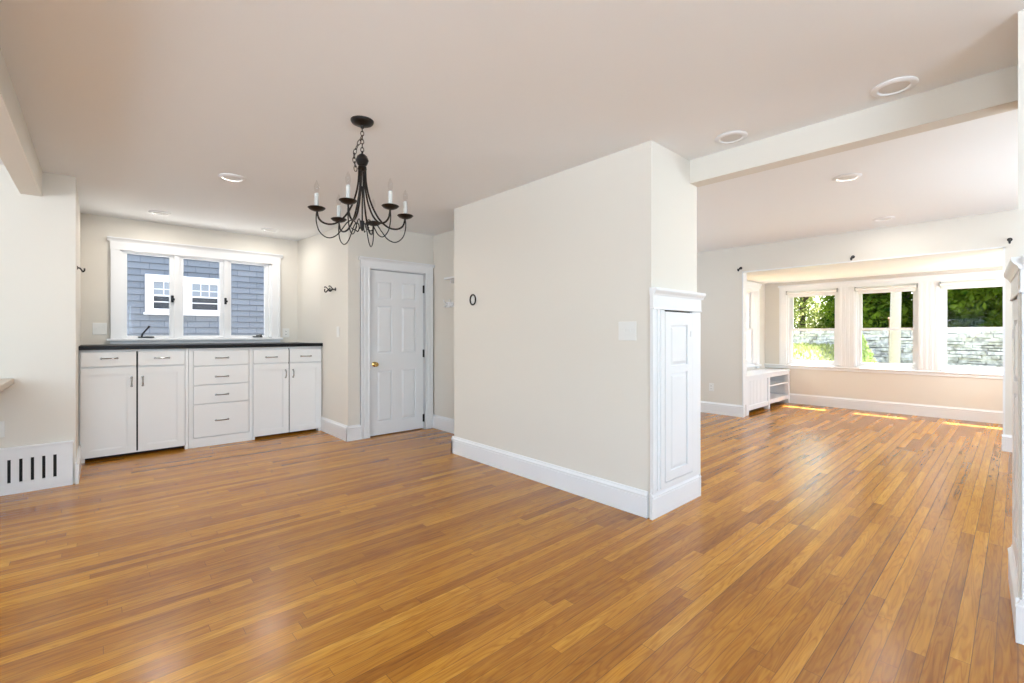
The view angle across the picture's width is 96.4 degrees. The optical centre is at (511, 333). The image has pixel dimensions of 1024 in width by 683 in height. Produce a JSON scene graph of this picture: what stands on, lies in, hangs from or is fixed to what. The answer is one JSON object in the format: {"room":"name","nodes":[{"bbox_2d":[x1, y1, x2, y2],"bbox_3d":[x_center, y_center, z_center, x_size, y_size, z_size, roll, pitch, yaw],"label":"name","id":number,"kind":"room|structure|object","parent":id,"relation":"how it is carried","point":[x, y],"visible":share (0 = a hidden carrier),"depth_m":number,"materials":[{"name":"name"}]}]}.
{"room":"empty dining room","nodes":[
{"label":"empty dining room","id":0,"kind":"room"},
{"bbox_2d":[0,165,54,447],"bbox_3d":[-4.765,-0.030,2.620,3.050,2.460,0.120,0,0,-42],"label":"wall","id":1,"kind":"structure","parent":0,"point":[27,222],"depth_m":3.50,"materials":[{"name":"beige paint"}]},
{"bbox_2d":[0,421,4,437],"bbox_3d":[-3.815,0.710,3.392,0.078,0.120,0.009,0,0,-42],"label":"wall outlet","id":2,"kind":"object","parent":1,"relation":"attached to","point":[2,423],"visible":1,"depth_m":3.41,"materials":[{"name":"white plastic"}]},
{"bbox_2d":[0,378,13,391],"bbox_3d":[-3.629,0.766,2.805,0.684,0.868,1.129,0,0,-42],"label":"countertop","id":3,"kind":"structure","parent":1,"relation":"attached to","point":[5,383],"depth_m":3.20,"materials":[{"name":"beige stone"}]},
{"bbox_2d":[0,440,73,495],"bbox_3d":[-3.948,1.025,3.258,1.199,0.350,0.031,0,0,-42],"label":"air vent","id":4,"kind":"object","parent":1,"relation":"in","point":[27,468],"visible":1,"depth_m":3.52,"materials":[{"name":"white paint"}]},
{"bbox_2d":[55,174,80,483],"bbox_3d":[-4.043,-0.030,4.184,0.120,2.460,1.470,0,0,-42],"label":"wall","id":5,"kind":"structure","parent":0,"point":[65,186],"depth_m":3.65,"materials":[{"name":"beige paint"}]},
{"bbox_2d":[75,445,81,483],"bbox_3d":[-3.740,1.115,3.955,0.022,0.170,0.795,0,0,-42],"label":"baseboard","id":6,"kind":"structure","parent":5,"relation":"attached to","point":[78,458],"depth_m":3.73,"materials":[{"name":"white paint"}]},
{"bbox_2d":[81,213,297,344],"bbox_3d":[-3.712,-0.030,5.569,2.470,2.460,0.140,0,0,-42],"label":"wall","id":7,"kind":"structure","parent":0,"point":[95,229],"depth_m":5.09,"materials":[{"name":"beige paint"}]},
{"bbox_2d":[92,323,106,334],"bbox_3d":[-4.377,-0.055,4.862,0.115,0.125,0.016,0,0,-42],"label":"light switch","id":8,"kind":"object","parent":7,"relation":"attached to","point":[97,328],"visible":1,"depth_m":4.86,"materials":[{"name":"white plastic"}]},
{"bbox_2d":[106,236,282,343],"bbox_3d":[-3.720,-0.466,5.514,1.745,1.152,0.190,0,0,-42],"label":"window","id":9,"kind":"structure","parent":7,"relation":"attached to","point":[120,247],"depth_m":5.37,"materials":[{"name":"white paint"}]},
{"bbox_2d":[282,328,288,336],"bbox_3d":[-3.012,-0.015,6.102,0.085,0.120,0.009,0,0,-42],"label":"wall outlet","id":10,"kind":"object","parent":7,"relation":"attached to","point":[285,331],"visible":1,"depth_m":6.10,"materials":[{"name":"white plastic"}]},
{"bbox_2d":[298,222,359,425],"bbox_3d":[-2.340,-0.030,5.732,0.215,2.460,1.560,0,0,-42],"label":"wall","id":11,"kind":"structure","parent":0,"point":[323,261],"depth_m":5.42,"materials":[{"name":"beige paint"}]},
{"bbox_2d":[324,285,335,292],"bbox_3d":[-2.192,-0.530,5.458,0.085,0.076,0.285,0,0,-42],"label":"double hook","id":12,"kind":"object","parent":11,"relation":"attached to","point":[329,289],"visible":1,"depth_m":5.39,"materials":[{"name":"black metal"}]},
{"bbox_2d":[321,416,360,441],"bbox_3d":[-2.057,1.115,5.464,0.167,0.170,0.827,0,0,-42],"label":"baseboard","id":13,"kind":"structure","parent":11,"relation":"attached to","point":[346,433],"depth_m":5.22,"materials":[{"name":"white paint"}]},
{"bbox_2d":[360,225,432,264],"bbox_3d":[-1.368,-0.030,5.654,1.120,2.460,0.140,0,0,-42],"label":"wall","id":14,"kind":"structure","parent":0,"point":[414,247],"depth_m":5.55,"materials":[{"name":"beige paint"}]},
{"bbox_2d":[358,256,434,438],"bbox_3d":[-1.409,0.159,5.577,0.996,2.083,0.199,0,0,-42],"label":"door","id":15,"kind":"structure","parent":14,"relation":"attached to","point":[396,297],"depth_m":5.53,"materials":[{"name":"white paint"}]},
{"bbox_2d":[433,230,453,418],"bbox_3d":[-0.548,-0.030,5.479,0.140,2.460,1.220,0,0,-42],"label":"wall","id":16,"kind":"structure","parent":0,"point":[443,244],"depth_m":5.71,"materials":[{"name":"beige paint"}]},
{"bbox_2d":[443,299,453,307],"bbox_3d":[-0.542,-0.371,5.306,0.079,0.094,0.875,0,0,-42],"label":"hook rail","id":17,"kind":"object","parent":16,"relation":"attached to","point":[448,304],"visible":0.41,"depth_m":5.58,"materials":[{"name":"white paint"}]},
{"bbox_2d":[444,276,453,283],"bbox_3d":[-0.510,-0.636,5.234,0.129,0.072,0.765,0,0,-42],"label":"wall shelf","id":18,"kind":"object","parent":16,"relation":"attached to","point":[451,279],"visible":0.23,"depth_m":5.41,"materials":[{"name":"white paint"}]},
{"bbox_2d":[0,402,1023,682],"bbox_3d":[0.803,1.260,3.330,12.540,0.120,9.540,0,0,-42],"label":"floor","id":19,"kind":"structure","parent":0,"point":[818,544],"depth_m":2.32,"materials":[{"name":"brown wood"}]},
{"bbox_2d":[79,348,187,463],"bbox_3d":[-3.918,0.675,4.757,0.831,1.050,0.749,0,0,-42],"label":"base cabinet","id":20,"kind":"object","parent":19,"relation":"on","point":[132,401],"visible":0.99,"depth_m":4.48,"materials":[{"name":"white paint"}]},
{"bbox_2d":[79,342,322,349],"bbox_3d":[-3.418,0.131,5.227,2.202,0.038,0.758,0,0,-42],"label":"countertop","id":21,"kind":"structure","parent":20,"relation":"on","point":[279,344],"depth_m":4.89,"materials":[{"name":"black stone"}]},
{"bbox_2d":[188,347,251,448],"bbox_3d":[-3.388,0.675,5.236,0.593,1.050,0.749,0,0,-42],"label":"base cabinet","id":22,"kind":"object","parent":19,"relation":"on","point":[219,379],"visible":0.99,"depth_m":4.96,"materials":[{"name":"white paint"}]},
{"bbox_2d":[252,346,320,439],"bbox_3d":[-2.882,0.675,5.694,0.770,1.050,0.749,0,0,-42],"label":"base cabinet","id":23,"kind":"object","parent":19,"relation":"on","point":[286,381],"visible":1,"depth_m":5.43,"materials":[{"name":"white paint"}]},
{"bbox_2d":[746,368,789,415],"bbox_3d":[3.994,0.907,7.475,1.895,0.585,0.413,0,0,-42],"label":"cabinet","id":24,"kind":"object","parent":19,"relation":"on","point":[765,386],"visible":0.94,"depth_m":7.32,"materials":[{"name":"white paint"}]},
{"bbox_2d":[770,393,784,398],"bbox_3d":[4.324,1.062,7.785,0.890,0.017,0.360,0,0,-42],"label":"shelf","id":25,"kind":"object","parent":24,"relation":"attached to","point":[772,395],"depth_m":7.82,"materials":[{"name":"white paint"}]},
{"bbox_2d":[770,381,787,386],"bbox_3d":[4.327,0.838,7.781,0.890,0.020,0.370,0,0,-42],"label":"shelf","id":26,"kind":"object","parent":24,"relation":"attached to","point":[772,383],"depth_m":7.82,"materials":[{"name":"white paint"}]},
{"bbox_2d":[0,0,1023,252],"bbox_3d":[0.032,-1.330,2.632,10.460,0.140,9.540,0,0,-42],"label":"ceiling","id":27,"kind":"structure","parent":0,"point":[145,103],"depth_m":2.43,"materials":[{"name":"white paint"}]},
{"bbox_2d":[0,48,41,196],"bbox_3d":[-1.581,-1.163,1.186,0.118,0.195,6.280,0,0,-42],"label":"beam","id":28,"kind":"structure","parent":27,"relation":"attached to","point":[18,154],"depth_m":2.65,"materials":[{"name":"beige paint"}]},
{"bbox_2d":[148,210,170,215],"bbox_3d":[-3.650,-1.254,4.750,0.192,0.012,0.192,0,0,-42],"label":"recessed light","id":29,"kind":"object","parent":27,"relation":"in","point":[156,212],"visible":1,"depth_m":4.73,"materials":[{"name":"white"}]},
{"bbox_2d":[218,173,245,181],"bbox_3d":[-2.248,-1.254,3.684,0.192,0.012,0.192,0,0,-42],"label":"recessed light","id":30,"kind":"object","parent":27,"relation":"in","point":[225,176],"visible":1,"depth_m":3.67,"materials":[{"name":"white"}]},
{"bbox_2d":[261,228,278,231],"bbox_3d":[-2.917,-1.254,5.522,0.192,0.012,0.192,0,0,-42],"label":"recessed light","id":31,"kind":"object","parent":27,"relation":"in","point":[263,229],"visible":1,"depth_m":5.50,"materials":[{"name":"white"}]},
{"bbox_2d":[308,115,412,246],"bbox_3d":[-0.891,-0.904,2.702,0.555,0.711,0.582,0,0,-42],"label":"chandelier","id":32,"kind":"object","parent":27,"relation":"hanging from","point":[363,122],"visible":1,"depth_m":2.69,"materials":[{"name":"black metal"}]},
{"bbox_2d":[715,131,747,143],"bbox_3d":[1.401,-1.254,2.930,0.192,0.012,0.192,0,0,-42],"label":"recessed light","id":33,"kind":"object","parent":27,"relation":"in","point":[730,137],"visible":1,"depth_m":2.92,"materials":[{"name":"white"}]},
{"bbox_2d":[832,173,861,181],"bbox_3d":[2.688,-1.254,3.676,0.192,0.012,0.192,0,0,-42],"label":"recessed light","id":34,"kind":"object","parent":27,"relation":"in","point":[850,176],"visible":1,"depth_m":3.66,"materials":[{"name":"white"}]},
{"bbox_2d":[690,65,1017,186],"bbox_3d":[1.875,-1.177,2.776,0.125,0.167,1.600,0,0,-42],"label":"beam","id":35,"kind":"structure","parent":27,"relation":"attached to","point":[996,92],"depth_m":2.56,"materials":[{"name":"beige paint"}]},
{"bbox_2d":[873,216,894,220],"bbox_3d":[4.058,-1.254,4.997,0.192,0.012,0.192,0,0,-42],"label":"recessed light","id":36,"kind":"object","parent":27,"relation":"in","point":[887,217],"visible":1,"depth_m":4.97,"materials":[{"name":"white"}]},
{"bbox_2d":[870,76,918,97],"bbox_3d":[1.943,-1.254,2.331,0.192,0.012,0.192,0,0,-42],"label":"recessed light","id":37,"kind":"object","parent":27,"relation":"in","point":[895,86],"visible":1,"depth_m":2.32,"materials":[{"name":"white paint"}]},
{"bbox_2d":[454,140,696,517],"bbox_3d":[0.394,-0.030,4.012,0.630,2.460,2.220,0,0,-42],"label":"wall","id":38,"kind":"structure","parent":0,"point":[553,264],"depth_m":3.49,"materials":[{"name":"beige paint"}]},
{"bbox_2d":[469,294,476,304],"bbox_3d":[-0.370,-0.327,4.370,0.022,0.111,0.102,0,0,-42],"label":"thermostat","id":39,"kind":"object","parent":38,"relation":"attached to","point":[473,298],"visible":1,"depth_m":4.38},
{"bbox_2d":[433,414,700,519],"bbox_3d":[-0.008,1.115,4.456,0.674,0.170,3.462,0,0,-42],"label":"baseboard","id":40,"kind":"structure","parent":38,"relation":"attached to","point":[623,497],"depth_m":3.39,"materials":[{"name":"white paint"}]},
{"bbox_2d":[618,321,635,340],"bbox_3d":[0.779,-0.020,3.106,0.016,0.128,0.140,0,0,-42],"label":"light switch","id":41,"kind":"object","parent":38,"relation":"attached to","point":[626,330],"visible":1,"depth_m":3.10,"materials":[{"name":"white plastic"}]},
{"bbox_2d":[649,287,705,493],"bbox_3d":[1.162,0.367,3.176,0.694,1.335,0.050,0,0,-42],"label":"trim","id":42,"kind":"structure","parent":38,"relation":"attached to","point":[661,299],"depth_m":3.04,"materials":[{"name":"white paint"}]},
{"bbox_2d":[665,310,691,481],"bbox_3d":[1.155,0.413,3.184,0.386,1.150,0.030,0,0,-42],"label":"door","id":43,"kind":"structure","parent":38,"relation":"in","point":[678,324],"depth_m":3.16,"materials":[{"name":"white paint"}]},
{"bbox_2d":[747,281,764,369],"bbox_3d":[3.813,0.140,7.686,1.930,2.120,0.140,0,0,-42],"label":"wall","id":44,"kind":"structure","parent":0,"point":[762,290],"depth_m":8.20,"materials":[{"name":"beige paint"}]},
{"bbox_2d":[747,290,754,365],"bbox_3d":[3.836,-0.105,7.721,0.950,1.280,0.160,0,0,-42],"label":"window","id":45,"kind":"structure","parent":44,"relation":"in","point":[750,294],"depth_m":7.99,"materials":[{"name":"white paint"}]},
{"bbox_2d":[747,281,761,367],"bbox_3d":[3.908,-0.138,7.641,1.250,1.475,0.055,0,0,-42],"label":"trim","id":46,"kind":"structure","parent":44,"relation":"attached to","point":[751,286],"depth_m":7.97,"materials":[{"name":"white paint"}]},
{"bbox_2d":[697,209,1017,434],"bbox_3d":[4.187,-0.030,5.746,0.120,2.460,6.300,0,0,-42],"label":"wall","id":47,"kind":"structure","parent":0,"point":[718,277],"depth_m":6.04,"materials":[{"name":"beige paint"}]},
{"bbox_2d":[709,383,713,390],"bbox_3d":[3.020,0.805,6.938,0.009,0.120,0.075,0,0,-42],"label":"wall outlet","id":48,"kind":"object","parent":47,"relation":"attached to","point":[711,385],"visible":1,"depth_m":6.94,"materials":[{"name":"white plastic"}]},
{"bbox_2d":[701,401,744,416],"bbox_3d":[2.698,1.115,7.330,0.082,0.170,1.952,0,0,-42],"label":"baseboard","id":49,"kind":"structure","parent":47,"relation":"attached to","point":[706,407],"depth_m":6.79,"materials":[{"name":"white paint"}]},
{"bbox_2d":[742,246,1004,433],"bbox_3d":[4.236,0.065,5.696,0.135,1.930,2.584,0,0,-42],"label":"trim","id":50,"kind":"structure","parent":47,"relation":"attached to","point":[744,273],"depth_m":5.83,"materials":[{"name":"white paint"}]},
{"bbox_2d":[1002,434,1011,451],"bbox_3d":[5.685,1.115,4.075,0.142,0.170,1.812,0,0,-42],"label":"baseboard","id":51,"kind":"structure","parent":47,"relation":"attached to","point":[1006,439],"depth_m":4.67,"materials":[{"name":"white paint"}]},
{"bbox_2d":[747,250,1002,283],"bbox_3d":[5.063,-0.970,6.417,2.080,0.140,3.700,0,0,-42],"label":"ceiling","id":52,"kind":"structure","parent":0,"point":[994,258],"depth_m":6.29,"materials":[{"name":"white paint"}]},
{"bbox_2d":[764,267,1002,410],"bbox_3d":[5.762,0.140,7.050,0.174,2.120,3.700,0,0,-42],"label":"wall","id":53,"kind":"structure","parent":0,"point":[961,392],"depth_m":6.99,"materials":[{"name":"beige paint"}]},
{"bbox_2d":[786,288,837,297],"bbox_3d":[5.032,-0.689,7.707,0.055,0.113,0.745,0,0,-42],"label":"roller shade","id":54,"kind":"object","parent":53,"relation":"attached to","point":[817,292],"visible":1,"depth_m":7.70,"materials":[{"name":"white fabric"}]},
{"bbox_2d":[787,289,837,366],"bbox_3d":[5.126,-0.105,7.793,0.160,1.280,0.755,0,0,-42],"label":"window","id":55,"kind":"structure","parent":53,"relation":"attached to","point":[790,301],"depth_m":7.86,"materials":[{"name":"white paint"}]},
{"bbox_2d":[855,284,917,369],"bbox_3d":[5.782,-0.105,7.068,0.160,1.280,0.760,0,0,-42],"label":"window","id":56,"kind":"structure","parent":53,"relation":"attached to","point":[859,328],"depth_m":7.12,"materials":[{"name":"white paint"}]},
{"bbox_2d":[855,283,917,293],"bbox_3d":[5.688,-0.689,6.982,0.055,0.113,0.750,0,0,-42],"label":"roller shade","id":57,"kind":"object","parent":53,"relation":"attached to","point":[901,288],"visible":1,"depth_m":6.97,"materials":[{"name":"white fabric"}]},
{"bbox_2d":[790,393,1002,423],"bbox_3d":[5.849,1.115,6.859,0.022,0.170,3.020,0,0,-42],"label":"baseboard","id":58,"kind":"structure","parent":53,"relation":"attached to","point":[968,414],"depth_m":6.84,"materials":[{"name":"white paint"}]},
{"bbox_2d":[939,279,1002,289],"bbox_3d":[6.347,-0.689,6.254,0.055,0.113,0.745,0,0,-42],"label":"roller shade","id":59,"kind":"object","parent":53,"relation":"attached to","point":[983,283],"visible":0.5,"depth_m":6.29,"materials":[{"name":"white fabric"}]},
{"bbox_2d":[940,278,1002,373],"bbox_3d":[6.441,-0.105,6.340,0.160,1.280,0.755,0,0,-42],"label":"window","id":60,"kind":"structure","parent":53,"relation":"attached to","point":[943,293],"depth_m":6.54,"materials":[{"name":"white paint"}]},
{"bbox_2d":[1018,10,1023,597],"bbox_3d":[3.119,-0.030,1.002,0.630,2.460,2.700,0,0,-42],"label":"wall","id":61,"kind":"structure","parent":0,"point":[1020,13],"depth_m":1.79,"materials":[{"name":"beige paint"}]},
{"bbox_2d":[1004,256,1023,601],"bbox_3d":[2.262,0.367,1.949,0.714,1.335,0.210,0,0,-45],"label":"trim","id":62,"kind":"structure","parent":61,"relation":"attached to","point":[1015,263],"depth_m":1.84,"materials":[{"name":"white paint"}]},
{"bbox_2d":[1012,299,1016,562],"bbox_3d":[2.220,0.413,2.006,0.386,1.150,0.030,0,0,-45],"label":"door","id":63,"kind":"structure","parent":61,"relation":"in","point":[1014,331],"depth_m":2.08,"materials":[{"name":"white paint"}]},
{"bbox_2d":[1008,545,1023,644],"bbox_3d":[3.107,1.115,1.014,0.672,0.170,2.734,0,0,-42],"label":"baseboard","id":64,"kind":"structure","parent":61,"relation":"attached to","point":[1017,604],"depth_m":1.84,"materials":[{"name":"white paint"}]},
{"label":"outside","id":65,"kind":"structure","parent":0,"visible":0},
{"bbox_3d":[-11.029,1.700,-3.239,39.300,0.100,70.000,0,0,-42],"label":"ground","id":66,"kind":"structure","parent":65,"visible":0},
{"bbox_2d":[127,254,263,335],"bbox_3d":[-7.311,-2.375,9.568,14.600,8.050,5.000,0,0,-42],"label":"house","id":67,"kind":"structure","parent":66,"relation":"on","point":[147,276],"depth_m":8.27,"materials":[{"name":"blue wood"}]},
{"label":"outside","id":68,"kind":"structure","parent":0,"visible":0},
{"bbox_2d":[793,342,833,360],"bbox_3d":[11.835,0.552,20.155,26.000,0.936,54.000,0,0,-42],"label":"lawn","id":69,"kind":"structure","parent":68,"point":[806,353],"depth_m":12.26,"materials":[{"name":"green plant"}]},
{"bbox_2d":[794,296,834,328],"bbox_3d":[11.805,-1.906,18.771,3.659,5.418,4.208,0,0,-42],"label":"tree","id":70,"kind":"object","parent":69,"relation":"on","point":[800,304],"visible":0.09,"depth_m":18.05,"materials":[{"name":"green plant"}]},
{"bbox_2d":[814,292,912,327],"bbox_3d":[14.329,-2.859,16.400,4.932,7.322,5.412,0,0,-39],"label":"tree","id":71,"kind":"object","parent":69,"relation":"on","point":[909,296],"visible":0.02,"depth_m":16.72,"materials":[{"name":"green plant"}]},
{"bbox_2d":[820,291,912,347],"bbox_3d":[11.971,-1.907,14.803,3.504,5.621,3.170,0,0,43],"label":"tree","id":72,"kind":"object","parent":69,"relation":"on","point":[830,303],"visible":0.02,"depth_m":15.39,"materials":[{"name":"green plant"}]},
{"bbox_2d":[862,333,877,362],"bbox_3d":[7.215,0.491,9.495,0.945,1.118,0.932,0,0,-42],"label":"shrub","id":73,"kind":"object","parent":69,"relation":"on","point":[865,358],"visible":0.15,"depth_m":9.35,"materials":[{"name":"green plant"}]},
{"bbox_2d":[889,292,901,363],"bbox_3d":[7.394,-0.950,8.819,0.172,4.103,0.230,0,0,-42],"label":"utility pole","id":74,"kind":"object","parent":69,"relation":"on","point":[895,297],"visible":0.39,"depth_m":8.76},
{"bbox_2d":[793,330,1002,366],"bbox_3d":[10.097,0.502,14.235,0.541,1.211,16.792,0,0,-9],"label":"stone wall","id":75,"kind":"structure","parent":69,"relation":"on","point":[979,348],"depth_m":10.80,"materials":[{"name":"grey stone"}]},
{"bbox_2d":[863,287,1002,344],"bbox_3d":[11.927,-2.077,13.144,4.192,5.960,4.276,0,0,-42],"label":"tree","id":76,"kind":"object","parent":69,"relation":"on","point":[883,309],"visible":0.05,"depth_m":13.20,"materials":[{"name":"green plant"}]},
{"bbox_2d":[947,287,1002,344],"bbox_3d":[12.479,-2.015,10.935,3.733,5.836,4.268,0,0,-42],"label":"tree","id":77,"kind":"object","parent":69,"relation":"on","point":[977,310],"visible":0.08,"depth_m":11.24,"materials":[{"name":"green plant"}]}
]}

